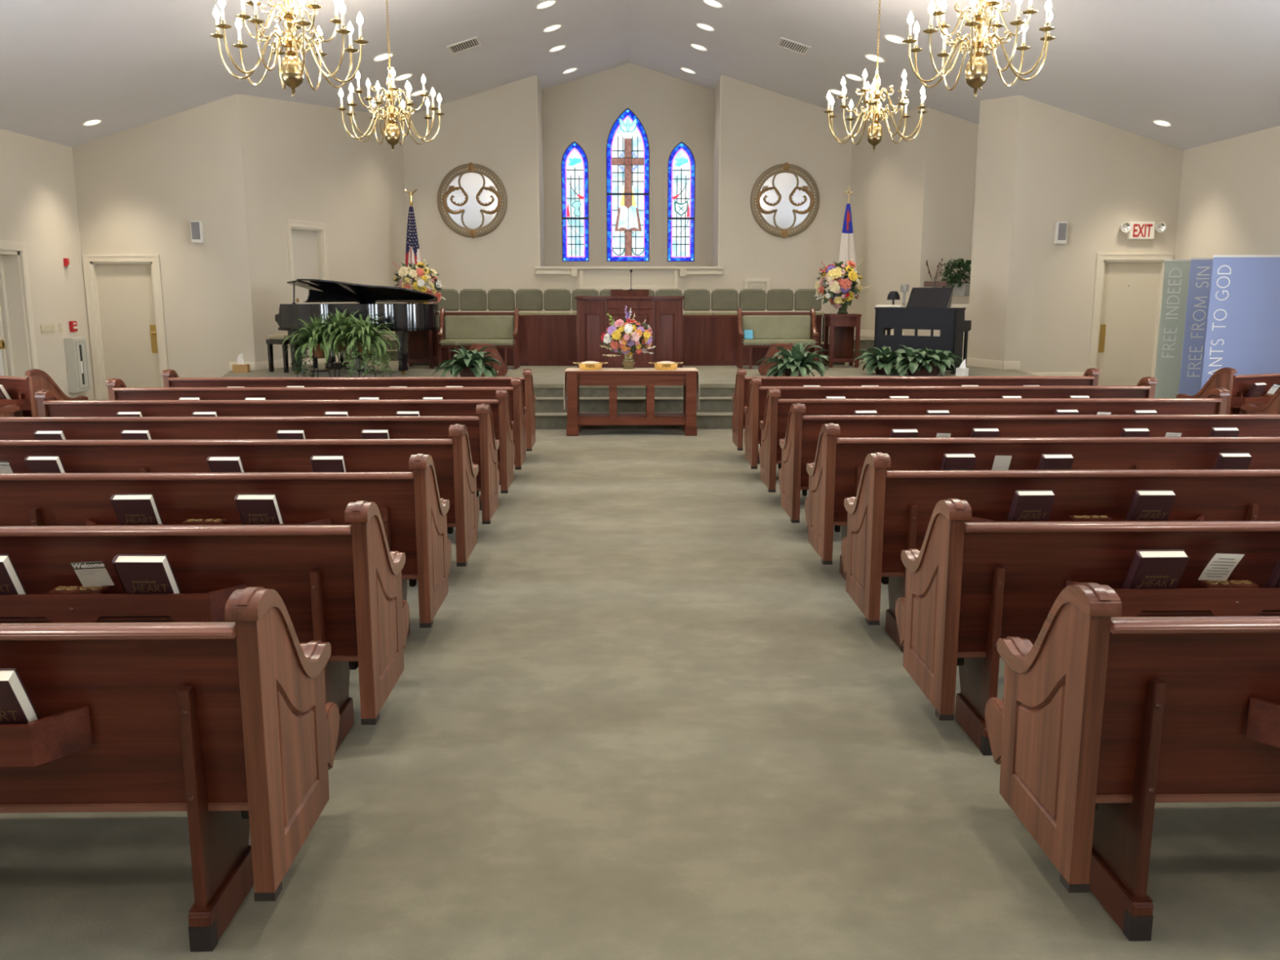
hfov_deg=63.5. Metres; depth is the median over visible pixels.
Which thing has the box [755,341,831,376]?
potted plant
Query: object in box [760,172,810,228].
window pane
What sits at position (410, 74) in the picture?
recessed light
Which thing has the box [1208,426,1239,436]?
hymnal
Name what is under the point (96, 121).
recessed light
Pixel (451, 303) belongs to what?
chair
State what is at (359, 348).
pot
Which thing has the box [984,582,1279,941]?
pew
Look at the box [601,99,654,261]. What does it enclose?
window
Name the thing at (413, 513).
pew
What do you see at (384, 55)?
recessed light
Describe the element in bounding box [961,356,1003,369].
baseboard
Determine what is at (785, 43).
ceiling vent
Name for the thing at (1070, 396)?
hymnal
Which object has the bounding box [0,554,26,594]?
hymnal
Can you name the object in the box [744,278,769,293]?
trim
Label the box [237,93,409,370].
wall
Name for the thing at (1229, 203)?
wall
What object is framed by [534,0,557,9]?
recessed light
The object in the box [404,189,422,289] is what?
flag
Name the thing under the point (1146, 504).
hymnal
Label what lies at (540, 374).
floor
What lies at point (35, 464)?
hymnal
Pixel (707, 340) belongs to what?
wood partition
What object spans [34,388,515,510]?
pew
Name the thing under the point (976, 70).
chandelier
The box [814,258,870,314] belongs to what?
flower arrangement
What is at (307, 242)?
door
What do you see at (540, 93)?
wall
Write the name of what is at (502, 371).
stage monitor
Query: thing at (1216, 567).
print
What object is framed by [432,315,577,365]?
wood partition
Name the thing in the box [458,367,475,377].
basket
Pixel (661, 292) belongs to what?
chair
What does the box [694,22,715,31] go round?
recessed light
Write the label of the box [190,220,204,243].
wall speaker
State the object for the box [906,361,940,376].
basket
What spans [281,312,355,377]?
fern
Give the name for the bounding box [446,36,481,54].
ceiling vent
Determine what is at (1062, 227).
grille
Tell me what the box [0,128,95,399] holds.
wall
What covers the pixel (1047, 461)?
hymnal
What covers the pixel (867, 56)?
recessed light
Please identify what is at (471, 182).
window pane
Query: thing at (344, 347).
pot
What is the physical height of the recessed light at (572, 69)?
0.174 m
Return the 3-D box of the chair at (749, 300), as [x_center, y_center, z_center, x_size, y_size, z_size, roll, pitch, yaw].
[1.874,-2.716,17.078,0.452,0.855,0.445,0,10,-1]
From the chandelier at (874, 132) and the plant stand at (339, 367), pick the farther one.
the plant stand at (339, 367)
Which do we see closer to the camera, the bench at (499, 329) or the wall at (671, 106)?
the bench at (499, 329)
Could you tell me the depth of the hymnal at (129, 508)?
4.44 m
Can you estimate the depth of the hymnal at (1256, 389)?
10.00 m
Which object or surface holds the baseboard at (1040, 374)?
attached to the wall at (1093, 176)
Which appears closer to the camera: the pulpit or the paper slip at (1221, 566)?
the paper slip at (1221, 566)
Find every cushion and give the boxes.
[439,339,515,345]
[444,315,514,339]
[742,315,811,338]
[742,338,817,345]
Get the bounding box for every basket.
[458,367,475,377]
[784,366,807,376]
[874,362,895,374]
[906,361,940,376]
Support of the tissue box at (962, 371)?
on the floor at (540, 374)
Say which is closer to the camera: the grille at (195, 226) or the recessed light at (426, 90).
the grille at (195, 226)
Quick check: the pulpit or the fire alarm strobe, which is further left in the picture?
the fire alarm strobe
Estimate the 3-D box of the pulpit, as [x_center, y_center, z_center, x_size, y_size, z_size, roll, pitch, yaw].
[-0.155,-2.297,15.731,1.660,1.169,0.720,0,10,-1]
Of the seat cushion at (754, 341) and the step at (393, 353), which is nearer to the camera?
the seat cushion at (754, 341)
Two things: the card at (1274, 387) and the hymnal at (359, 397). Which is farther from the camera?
the card at (1274, 387)
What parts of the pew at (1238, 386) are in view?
panel, panel, rail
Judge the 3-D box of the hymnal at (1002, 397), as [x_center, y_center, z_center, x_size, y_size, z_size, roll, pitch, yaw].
[3.126,-0.609,8.768,0.168,0.217,0.133,0,10,0]
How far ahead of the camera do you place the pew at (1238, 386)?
10.06 m
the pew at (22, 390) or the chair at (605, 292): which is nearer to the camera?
the pew at (22, 390)
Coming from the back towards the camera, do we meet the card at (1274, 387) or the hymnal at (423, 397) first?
the card at (1274, 387)
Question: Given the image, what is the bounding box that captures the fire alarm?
[68,320,77,332]
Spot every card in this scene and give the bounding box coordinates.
[0,461,13,473]
[70,560,114,586]
[1266,383,1279,394]
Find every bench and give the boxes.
[266,333,330,373]
[436,307,519,368]
[736,306,818,368]
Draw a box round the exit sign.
[1120,221,1166,239]
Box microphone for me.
[628,269,633,290]
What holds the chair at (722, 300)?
on the floor at (865, 343)
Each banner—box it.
[1154,259,1191,398]
[1178,257,1213,395]
[1200,254,1279,388]
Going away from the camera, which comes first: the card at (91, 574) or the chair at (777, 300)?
the card at (91, 574)
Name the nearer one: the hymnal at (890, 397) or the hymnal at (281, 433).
the hymnal at (281, 433)
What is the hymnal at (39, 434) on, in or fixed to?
in the pew at (484, 446)
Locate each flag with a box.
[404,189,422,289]
[839,186,857,287]
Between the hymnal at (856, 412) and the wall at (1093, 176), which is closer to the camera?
the hymnal at (856, 412)
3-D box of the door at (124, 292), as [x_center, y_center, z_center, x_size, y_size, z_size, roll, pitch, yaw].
[-7.469,-2.187,15.133,1.091,2.165,0.146,0,10,-1]
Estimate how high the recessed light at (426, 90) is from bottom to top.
0.174 m
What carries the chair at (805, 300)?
on the floor at (865, 343)
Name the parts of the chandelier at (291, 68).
bulb, bulb, bulb, arm, arm, arm, arm, arm, arm, bulb, arm, stem, arm, bulb, arm, arm, arm, bulb, arm, arm, arm, bulb, bulb, bulb, bulb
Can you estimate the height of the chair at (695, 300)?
0.855 m
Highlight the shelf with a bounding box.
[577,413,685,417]
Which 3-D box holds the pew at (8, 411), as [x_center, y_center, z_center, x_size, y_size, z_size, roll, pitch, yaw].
[-6.654,-0.562,9.627,2.016,0.908,0.750,5,11,26]
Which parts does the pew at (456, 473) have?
rail, panel, panel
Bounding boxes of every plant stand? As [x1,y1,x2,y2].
[311,355,330,377]
[332,350,351,377]
[356,352,376,377]
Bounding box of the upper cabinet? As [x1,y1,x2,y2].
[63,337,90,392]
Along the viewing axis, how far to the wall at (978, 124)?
17.12 m
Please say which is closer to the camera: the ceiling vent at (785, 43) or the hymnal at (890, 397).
the hymnal at (890, 397)
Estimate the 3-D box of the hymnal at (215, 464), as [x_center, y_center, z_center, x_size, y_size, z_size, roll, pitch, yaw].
[-2.199,-0.027,5.530,0.168,0.215,0.140,0,10,0]
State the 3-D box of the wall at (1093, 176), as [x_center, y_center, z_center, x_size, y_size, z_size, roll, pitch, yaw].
[6.620,-3.343,15.215,2.426,4.410,0.150,0,10,-1]
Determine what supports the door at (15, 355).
in the wall at (38, 205)
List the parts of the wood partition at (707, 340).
trim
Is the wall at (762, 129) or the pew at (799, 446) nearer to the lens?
the pew at (799, 446)
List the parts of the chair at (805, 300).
backrest, seat, leg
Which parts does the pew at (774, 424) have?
panel, panel, rail, panel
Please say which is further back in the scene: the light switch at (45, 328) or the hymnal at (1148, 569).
the light switch at (45, 328)
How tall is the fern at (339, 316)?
0.657 m
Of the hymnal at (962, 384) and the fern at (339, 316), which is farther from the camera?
the fern at (339, 316)
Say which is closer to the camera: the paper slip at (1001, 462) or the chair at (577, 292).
the paper slip at (1001, 462)
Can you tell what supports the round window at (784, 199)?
attached to the wall at (762, 129)
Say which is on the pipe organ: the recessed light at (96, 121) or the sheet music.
the sheet music
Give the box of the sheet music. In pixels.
[875,304,904,306]
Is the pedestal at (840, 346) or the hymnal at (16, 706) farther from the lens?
the pedestal at (840, 346)
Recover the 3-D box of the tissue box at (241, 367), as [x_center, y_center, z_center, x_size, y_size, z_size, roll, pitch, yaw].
[-5.702,-1.671,14.786,0.210,0.270,0.120,-1,10,-5]
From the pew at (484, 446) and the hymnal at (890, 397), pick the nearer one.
the pew at (484, 446)
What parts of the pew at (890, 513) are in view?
panel, panel, rail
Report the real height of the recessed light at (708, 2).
0.174 m
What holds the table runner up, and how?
on the table
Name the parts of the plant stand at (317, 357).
leg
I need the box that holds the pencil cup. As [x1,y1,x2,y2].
[900,284,908,306]
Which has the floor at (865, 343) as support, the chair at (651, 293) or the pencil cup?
the chair at (651, 293)
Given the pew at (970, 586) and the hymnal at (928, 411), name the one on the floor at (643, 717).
the pew at (970, 586)
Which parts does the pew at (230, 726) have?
rail, panel, panel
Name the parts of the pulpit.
panel, panel, panel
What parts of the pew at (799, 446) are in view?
panel, panel, rail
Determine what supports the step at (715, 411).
on the floor at (643, 717)
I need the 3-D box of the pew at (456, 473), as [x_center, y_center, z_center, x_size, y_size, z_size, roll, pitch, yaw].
[-2.678,0.108,5.894,3.446,0.908,0.750,0,10,-1]
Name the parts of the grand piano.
leg, lid, leg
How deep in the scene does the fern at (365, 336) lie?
13.41 m
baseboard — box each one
[229,361,255,370]
[255,353,344,370]
[853,328,905,337]
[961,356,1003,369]
[1003,360,1020,369]
[1026,372,1084,376]
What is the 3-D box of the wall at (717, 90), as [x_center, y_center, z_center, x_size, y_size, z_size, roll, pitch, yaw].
[1.545,-4.848,20.274,0.150,5.589,1.340,0,10,-1]
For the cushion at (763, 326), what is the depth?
15.71 m
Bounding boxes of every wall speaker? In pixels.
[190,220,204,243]
[1053,222,1067,244]
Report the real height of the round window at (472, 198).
1.373 m
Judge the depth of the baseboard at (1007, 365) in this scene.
15.40 m
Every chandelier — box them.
[209,0,368,97]
[336,0,444,151]
[823,0,927,151]
[902,0,1055,97]
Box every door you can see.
[0,240,38,377]
[82,254,168,399]
[286,219,329,356]
[1088,253,1173,386]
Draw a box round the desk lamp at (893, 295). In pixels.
[886,291,900,304]
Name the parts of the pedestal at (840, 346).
leg, leg, panel, leg, leg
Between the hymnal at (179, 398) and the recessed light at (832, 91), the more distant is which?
the recessed light at (832, 91)
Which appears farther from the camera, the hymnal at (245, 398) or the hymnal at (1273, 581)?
the hymnal at (245, 398)
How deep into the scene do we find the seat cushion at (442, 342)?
15.32 m
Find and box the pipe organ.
[873,287,971,373]
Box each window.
[555,133,593,261]
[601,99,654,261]
[662,133,700,261]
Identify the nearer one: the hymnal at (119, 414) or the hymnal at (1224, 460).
the hymnal at (1224, 460)
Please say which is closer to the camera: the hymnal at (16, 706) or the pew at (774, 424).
the hymnal at (16, 706)
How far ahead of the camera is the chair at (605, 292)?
17.13 m
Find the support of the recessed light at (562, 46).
in the ceiling
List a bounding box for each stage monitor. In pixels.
[468,342,507,376]
[758,342,794,376]
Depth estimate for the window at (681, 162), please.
20.87 m
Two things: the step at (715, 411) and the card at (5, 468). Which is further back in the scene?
the step at (715, 411)
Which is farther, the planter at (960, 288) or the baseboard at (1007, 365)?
the planter at (960, 288)
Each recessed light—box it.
[81,119,102,126]
[371,52,394,62]
[394,72,413,81]
[410,88,428,97]
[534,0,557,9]
[542,23,562,32]
[547,44,567,52]
[561,66,578,74]
[679,66,697,74]
[689,43,708,51]
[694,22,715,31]
[702,0,724,8]
[828,88,848,96]
[844,73,863,81]
[863,53,886,62]
[883,34,906,44]
[1151,120,1173,126]
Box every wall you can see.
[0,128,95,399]
[71,93,255,396]
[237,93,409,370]
[402,74,853,335]
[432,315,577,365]
[537,77,545,266]
[542,62,713,266]
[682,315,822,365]
[711,77,719,266]
[846,95,1019,360]
[919,107,977,296]
[968,124,978,296]
[1003,95,1183,372]
[1173,125,1279,259]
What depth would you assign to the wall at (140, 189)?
14.81 m
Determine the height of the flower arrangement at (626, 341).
0.730 m
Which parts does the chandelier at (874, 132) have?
bulb, bulb, bulb, bulb, arm, arm, bulb, arm, arm, arm, bulb, arm, arm, bulb, stem, chain, chain, arm, arm, arm, arm, arm, arm, bulb, bulb, bulb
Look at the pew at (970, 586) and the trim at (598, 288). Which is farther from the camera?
the trim at (598, 288)
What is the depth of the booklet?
15.64 m
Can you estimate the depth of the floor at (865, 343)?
17.81 m
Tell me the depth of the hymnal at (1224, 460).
5.57 m
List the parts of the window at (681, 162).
field glass, border glass, accent glass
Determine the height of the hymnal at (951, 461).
0.217 m
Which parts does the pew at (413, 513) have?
rail, panel, panel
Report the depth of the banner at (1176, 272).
13.29 m
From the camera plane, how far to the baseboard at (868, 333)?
18.99 m
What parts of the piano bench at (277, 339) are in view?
leg, leg, frame, leg, leg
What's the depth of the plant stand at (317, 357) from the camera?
13.78 m
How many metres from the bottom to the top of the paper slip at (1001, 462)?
0.111 m
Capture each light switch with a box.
[40,324,55,333]
[58,323,62,332]
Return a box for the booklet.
[743,329,752,339]
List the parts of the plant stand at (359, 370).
leg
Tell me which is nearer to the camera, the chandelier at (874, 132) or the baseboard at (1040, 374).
the chandelier at (874, 132)
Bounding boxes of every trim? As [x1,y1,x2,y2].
[534,266,723,276]
[535,75,540,266]
[579,269,677,291]
[717,75,721,266]
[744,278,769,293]
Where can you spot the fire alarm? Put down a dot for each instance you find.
(73, 324)
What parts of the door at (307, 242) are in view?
casing, frame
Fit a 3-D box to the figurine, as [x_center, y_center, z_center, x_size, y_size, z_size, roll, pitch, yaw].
[-3.989,-1.614,14.655,0.440,0.210,0.264,0,10,-1]
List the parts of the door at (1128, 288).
push plate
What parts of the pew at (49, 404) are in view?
panel, rail, panel, panel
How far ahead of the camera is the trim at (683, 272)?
19.51 m
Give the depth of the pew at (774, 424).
7.76 m
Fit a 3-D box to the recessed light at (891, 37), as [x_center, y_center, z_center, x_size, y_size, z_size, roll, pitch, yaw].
[3.451,-5.986,13.978,0.328,0.174,0.341,-1,10,-7]
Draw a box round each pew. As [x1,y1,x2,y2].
[0,368,88,417]
[0,403,499,524]
[0,404,19,417]
[0,423,479,566]
[0,453,451,638]
[0,500,409,753]
[0,586,339,951]
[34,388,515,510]
[106,377,526,484]
[161,368,536,464]
[731,368,1100,463]
[743,376,1157,484]
[759,387,1230,492]
[778,403,1279,531]
[804,422,1279,579]
[840,452,1279,653]
[895,498,1279,755]
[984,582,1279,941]
[1176,367,1279,414]
[1240,388,1279,414]
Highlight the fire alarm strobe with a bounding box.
[62,257,70,267]
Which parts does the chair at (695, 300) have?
seat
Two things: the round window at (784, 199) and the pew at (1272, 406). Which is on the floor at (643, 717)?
the pew at (1272, 406)
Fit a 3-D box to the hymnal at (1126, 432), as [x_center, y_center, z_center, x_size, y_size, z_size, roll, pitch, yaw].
[3.166,-0.233,6.674,0.168,0.216,0.136,0,10,-1]
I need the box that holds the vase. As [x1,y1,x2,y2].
[925,258,942,287]
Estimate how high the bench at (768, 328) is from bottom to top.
0.907 m
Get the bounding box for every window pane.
[446,172,497,229]
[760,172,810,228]
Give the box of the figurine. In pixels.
[342,358,373,373]
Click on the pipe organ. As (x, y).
(926, 308)
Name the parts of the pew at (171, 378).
panel, rail, panel, panel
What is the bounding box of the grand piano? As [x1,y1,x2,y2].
[275,279,439,374]
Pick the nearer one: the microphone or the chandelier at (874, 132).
the chandelier at (874, 132)
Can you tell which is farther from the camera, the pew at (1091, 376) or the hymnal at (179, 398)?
the pew at (1091, 376)
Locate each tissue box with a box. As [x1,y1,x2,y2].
[231,353,249,373]
[955,359,968,376]
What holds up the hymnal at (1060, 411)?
in the pew at (774, 424)
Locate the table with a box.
[566,370,697,435]
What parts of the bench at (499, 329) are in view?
armrest, panel, leg, seat, rail, panel, leg, armrest, panel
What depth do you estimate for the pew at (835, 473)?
5.67 m
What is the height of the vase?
0.614 m
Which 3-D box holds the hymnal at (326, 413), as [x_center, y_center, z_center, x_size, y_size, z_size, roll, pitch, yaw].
[-2.220,-0.403,7.623,0.168,0.215,0.138,0,10,0]
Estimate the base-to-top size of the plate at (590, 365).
0.096 m
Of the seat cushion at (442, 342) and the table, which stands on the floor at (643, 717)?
the table
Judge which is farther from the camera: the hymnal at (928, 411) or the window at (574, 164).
the window at (574, 164)
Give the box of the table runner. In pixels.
[564,368,699,409]
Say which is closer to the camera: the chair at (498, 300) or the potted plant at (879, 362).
the potted plant at (879, 362)
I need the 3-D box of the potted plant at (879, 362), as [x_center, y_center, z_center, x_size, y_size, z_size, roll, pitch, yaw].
[3.436,-1.663,14.414,0.882,0.387,0.622,0,10,-1]
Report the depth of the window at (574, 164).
20.83 m
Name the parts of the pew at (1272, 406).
panel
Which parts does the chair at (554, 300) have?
seat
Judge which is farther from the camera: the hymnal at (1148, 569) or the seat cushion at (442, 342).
the seat cushion at (442, 342)
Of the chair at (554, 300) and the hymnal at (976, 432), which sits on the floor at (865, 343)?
the chair at (554, 300)
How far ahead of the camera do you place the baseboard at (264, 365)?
15.75 m
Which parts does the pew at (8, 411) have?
panel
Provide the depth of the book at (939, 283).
14.71 m
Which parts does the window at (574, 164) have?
field glass, border glass, accent glass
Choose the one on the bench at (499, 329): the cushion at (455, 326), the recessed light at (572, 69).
the cushion at (455, 326)
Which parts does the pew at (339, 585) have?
rail, panel, panel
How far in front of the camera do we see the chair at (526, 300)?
17.12 m
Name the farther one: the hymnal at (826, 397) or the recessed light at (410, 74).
the recessed light at (410, 74)
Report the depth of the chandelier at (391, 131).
11.64 m
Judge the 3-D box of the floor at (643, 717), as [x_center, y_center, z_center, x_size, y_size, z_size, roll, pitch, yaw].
[0.028,0.102,8.783,16.462,0.100,26.250,0,10,-1]
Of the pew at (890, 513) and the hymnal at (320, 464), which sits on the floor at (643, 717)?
the pew at (890, 513)
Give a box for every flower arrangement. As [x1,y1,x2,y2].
[392,257,445,303]
[600,305,656,368]
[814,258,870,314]
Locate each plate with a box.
[573,360,608,370]
[648,360,683,370]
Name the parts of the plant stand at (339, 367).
leg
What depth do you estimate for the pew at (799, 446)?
6.72 m
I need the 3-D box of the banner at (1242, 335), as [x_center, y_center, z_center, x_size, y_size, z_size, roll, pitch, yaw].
[7.107,-1.549,11.925,1.200,2.040,0.090,0,10,1]
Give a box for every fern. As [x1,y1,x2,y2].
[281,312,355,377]
[305,306,381,351]
[328,313,399,377]
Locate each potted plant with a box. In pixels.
[431,343,501,377]
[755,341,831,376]
[853,346,906,375]
[888,345,962,376]
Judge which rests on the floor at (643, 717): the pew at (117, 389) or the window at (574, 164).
the pew at (117, 389)
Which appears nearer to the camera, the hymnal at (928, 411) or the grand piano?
the hymnal at (928, 411)
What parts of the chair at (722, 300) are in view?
seat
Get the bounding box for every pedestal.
[407,329,438,368]
[822,313,861,367]
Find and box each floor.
[0,428,1279,959]
[222,360,1039,383]
[371,335,874,365]
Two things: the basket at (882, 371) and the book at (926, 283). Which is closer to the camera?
the basket at (882, 371)
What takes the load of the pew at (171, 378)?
on the floor at (643, 717)
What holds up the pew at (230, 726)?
on the floor at (643, 717)
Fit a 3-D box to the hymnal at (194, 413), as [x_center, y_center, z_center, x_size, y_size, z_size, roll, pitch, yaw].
[-3.178,-0.400,7.606,0.168,0.216,0.137,0,10,-3]
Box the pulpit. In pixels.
[574,289,684,368]
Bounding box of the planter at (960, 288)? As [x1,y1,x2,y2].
[940,257,971,295]
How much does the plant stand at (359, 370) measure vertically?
0.342 m
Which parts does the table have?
leg, leg, rail, leg, leg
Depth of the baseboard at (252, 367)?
15.19 m
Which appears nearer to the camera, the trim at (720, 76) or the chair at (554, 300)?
the chair at (554, 300)
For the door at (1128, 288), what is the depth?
15.37 m
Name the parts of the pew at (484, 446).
rail, panel, panel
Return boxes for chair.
[433,288,459,315]
[459,288,487,311]
[487,288,515,311]
[515,288,542,315]
[542,288,571,315]
[570,288,599,317]
[599,288,622,296]
[633,288,654,296]
[655,288,684,315]
[683,288,712,315]
[711,288,737,315]
[738,288,766,311]
[766,288,794,311]
[794,288,824,342]
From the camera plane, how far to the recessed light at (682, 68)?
19.57 m
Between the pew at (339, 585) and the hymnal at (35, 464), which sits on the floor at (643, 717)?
the pew at (339, 585)
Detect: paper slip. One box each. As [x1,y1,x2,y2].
[936,432,951,437]
[991,455,1012,470]
[1097,412,1111,414]
[1164,432,1182,436]
[1198,553,1244,581]
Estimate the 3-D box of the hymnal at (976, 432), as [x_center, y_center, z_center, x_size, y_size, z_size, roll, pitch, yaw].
[2.203,-0.231,6.658,0.168,0.217,0.133,0,10,0]
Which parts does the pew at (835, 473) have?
panel, panel, rail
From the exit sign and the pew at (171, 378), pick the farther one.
the exit sign
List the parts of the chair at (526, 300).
seat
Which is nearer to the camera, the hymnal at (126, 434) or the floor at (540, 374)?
the hymnal at (126, 434)
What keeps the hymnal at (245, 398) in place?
in the pew at (117, 389)
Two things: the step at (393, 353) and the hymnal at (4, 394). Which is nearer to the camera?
the hymnal at (4, 394)
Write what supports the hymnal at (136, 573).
in the pew at (339, 585)
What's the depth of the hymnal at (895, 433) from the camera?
6.58 m
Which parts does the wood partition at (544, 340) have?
trim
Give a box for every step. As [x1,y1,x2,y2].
[344,349,408,360]
[533,383,735,429]
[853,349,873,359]
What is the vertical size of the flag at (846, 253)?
2.658 m
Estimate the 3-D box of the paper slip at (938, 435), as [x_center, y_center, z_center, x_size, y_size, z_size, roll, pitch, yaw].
[1.942,-0.259,6.646,0.093,0.090,0.040,0,10,-1]
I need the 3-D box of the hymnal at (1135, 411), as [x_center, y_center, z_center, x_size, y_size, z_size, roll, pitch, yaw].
[3.740,-0.421,7.729,0.168,0.215,0.140,0,10,-2]
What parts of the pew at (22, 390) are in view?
rail, panel, panel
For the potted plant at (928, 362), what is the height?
0.418 m
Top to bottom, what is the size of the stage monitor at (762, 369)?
0.430 m
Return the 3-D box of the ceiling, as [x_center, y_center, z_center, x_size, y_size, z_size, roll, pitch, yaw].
[0.027,-4.727,7.968,16.262,2.526,26.150,0,10,-1]
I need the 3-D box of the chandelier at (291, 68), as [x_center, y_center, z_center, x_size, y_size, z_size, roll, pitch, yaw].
[-2.758,-4.077,8.058,1.181,2.079,1.182,0,10,-1]
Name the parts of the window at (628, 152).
field glass, accent glass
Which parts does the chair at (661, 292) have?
backrest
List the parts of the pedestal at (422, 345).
leg, panel, leg, leg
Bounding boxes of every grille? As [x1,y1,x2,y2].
[191,222,200,239]
[1057,222,1066,239]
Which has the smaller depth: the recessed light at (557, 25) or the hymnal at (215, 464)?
the hymnal at (215, 464)
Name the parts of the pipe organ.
panel, panel, panel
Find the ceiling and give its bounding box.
[0,0,1279,150]
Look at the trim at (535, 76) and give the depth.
19.20 m
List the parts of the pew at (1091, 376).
panel, panel, rail, panel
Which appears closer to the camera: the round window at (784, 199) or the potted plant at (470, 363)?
the potted plant at (470, 363)
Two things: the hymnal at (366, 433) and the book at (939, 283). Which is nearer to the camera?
the hymnal at (366, 433)
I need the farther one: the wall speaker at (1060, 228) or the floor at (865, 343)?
the floor at (865, 343)
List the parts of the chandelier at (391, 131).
bulb, bulb, bulb, arm, arm, bulb, arm, arm, arm, bulb, arm, arm, chain, chain, stem, arm, bulb, arm, arm, arm, bulb, bulb, arm, arm, arm, arm, bulb, bulb, bulb, bulb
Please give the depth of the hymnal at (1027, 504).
4.51 m
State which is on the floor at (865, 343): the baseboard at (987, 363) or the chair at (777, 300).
the chair at (777, 300)
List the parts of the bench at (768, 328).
panel, armrest, leg, rail, panel, seat, panel, armrest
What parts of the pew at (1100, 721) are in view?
panel, panel, rail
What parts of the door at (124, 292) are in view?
knob, push plate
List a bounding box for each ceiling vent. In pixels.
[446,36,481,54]
[776,36,811,55]
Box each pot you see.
[312,343,324,357]
[333,338,346,351]
[357,341,371,355]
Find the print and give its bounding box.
[1204,558,1235,577]
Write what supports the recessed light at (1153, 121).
in the ceiling
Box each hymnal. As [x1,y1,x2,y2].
[0,384,11,399]
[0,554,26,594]
[0,668,39,724]
[24,455,66,473]
[33,430,66,439]
[110,493,163,524]
[111,554,181,593]
[115,411,142,417]
[120,430,151,439]
[177,397,199,399]
[191,411,217,416]
[206,456,244,472]
[234,493,284,524]
[244,397,266,399]
[275,429,306,439]
[310,455,346,472]
[324,411,348,416]
[358,396,379,399]
[360,429,390,439]
[395,410,420,416]
[422,396,443,399]
[825,395,845,399]
[853,409,877,415]
[888,395,909,398]
[889,428,918,437]
[925,409,950,414]
[940,453,976,470]
[960,384,978,386]
[970,427,999,437]
[1000,395,1022,398]
[1007,489,1055,520]
[1036,453,1074,470]
[1054,408,1079,414]
[1068,395,1090,398]
[1120,427,1150,437]
[1121,549,1189,588]
[1124,489,1177,520]
[1132,409,1157,414]
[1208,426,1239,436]
[1212,452,1253,469]
[1244,382,1267,397]
[1265,557,1279,587]
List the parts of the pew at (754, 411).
panel, panel, rail, panel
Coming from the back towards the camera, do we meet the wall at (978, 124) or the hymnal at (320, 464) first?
the wall at (978, 124)
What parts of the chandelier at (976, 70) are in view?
bulb, bulb, bulb, arm, arm, bulb, bulb, arm, arm, arm, arm, bulb, arm, stem, bulb, arm, arm, arm, arm, arm, arm, arm, bulb, bulb, bulb, bulb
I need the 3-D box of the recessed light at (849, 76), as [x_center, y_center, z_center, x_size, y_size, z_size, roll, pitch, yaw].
[3.405,-6.428,16.439,0.328,0.174,0.341,-1,10,-7]
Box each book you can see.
[923,281,935,286]
[935,280,947,286]
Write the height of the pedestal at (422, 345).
0.805 m
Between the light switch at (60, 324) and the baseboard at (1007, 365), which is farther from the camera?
the baseboard at (1007, 365)
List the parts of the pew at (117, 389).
panel, rail, panel, panel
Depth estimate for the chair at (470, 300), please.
17.11 m
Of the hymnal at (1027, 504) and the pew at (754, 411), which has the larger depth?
the pew at (754, 411)
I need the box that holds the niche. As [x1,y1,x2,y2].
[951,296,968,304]
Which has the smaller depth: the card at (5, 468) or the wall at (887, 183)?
the card at (5, 468)
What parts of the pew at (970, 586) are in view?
panel, panel, rail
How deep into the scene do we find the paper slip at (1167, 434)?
6.65 m
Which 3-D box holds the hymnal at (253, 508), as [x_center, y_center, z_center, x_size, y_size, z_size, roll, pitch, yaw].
[-1.647,0.159,4.493,0.168,0.215,0.140,0,10,0]
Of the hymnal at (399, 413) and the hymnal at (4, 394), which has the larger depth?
the hymnal at (4, 394)
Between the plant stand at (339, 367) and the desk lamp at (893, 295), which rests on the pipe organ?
the desk lamp at (893, 295)
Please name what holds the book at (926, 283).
on the pipe organ
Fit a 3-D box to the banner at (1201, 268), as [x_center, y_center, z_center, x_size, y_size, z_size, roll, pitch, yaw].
[7.053,-1.679,12.668,0.850,2.035,0.090,-1,10,-3]
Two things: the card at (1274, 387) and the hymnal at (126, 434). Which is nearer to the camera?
the hymnal at (126, 434)
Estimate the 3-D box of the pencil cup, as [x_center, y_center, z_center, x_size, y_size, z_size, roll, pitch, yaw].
[3.826,-2.666,14.995,0.124,0.320,0.121,0,10,-1]
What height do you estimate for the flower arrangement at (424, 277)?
0.830 m
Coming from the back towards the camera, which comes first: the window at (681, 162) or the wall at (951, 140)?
the window at (681, 162)
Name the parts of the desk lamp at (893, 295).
lamp shade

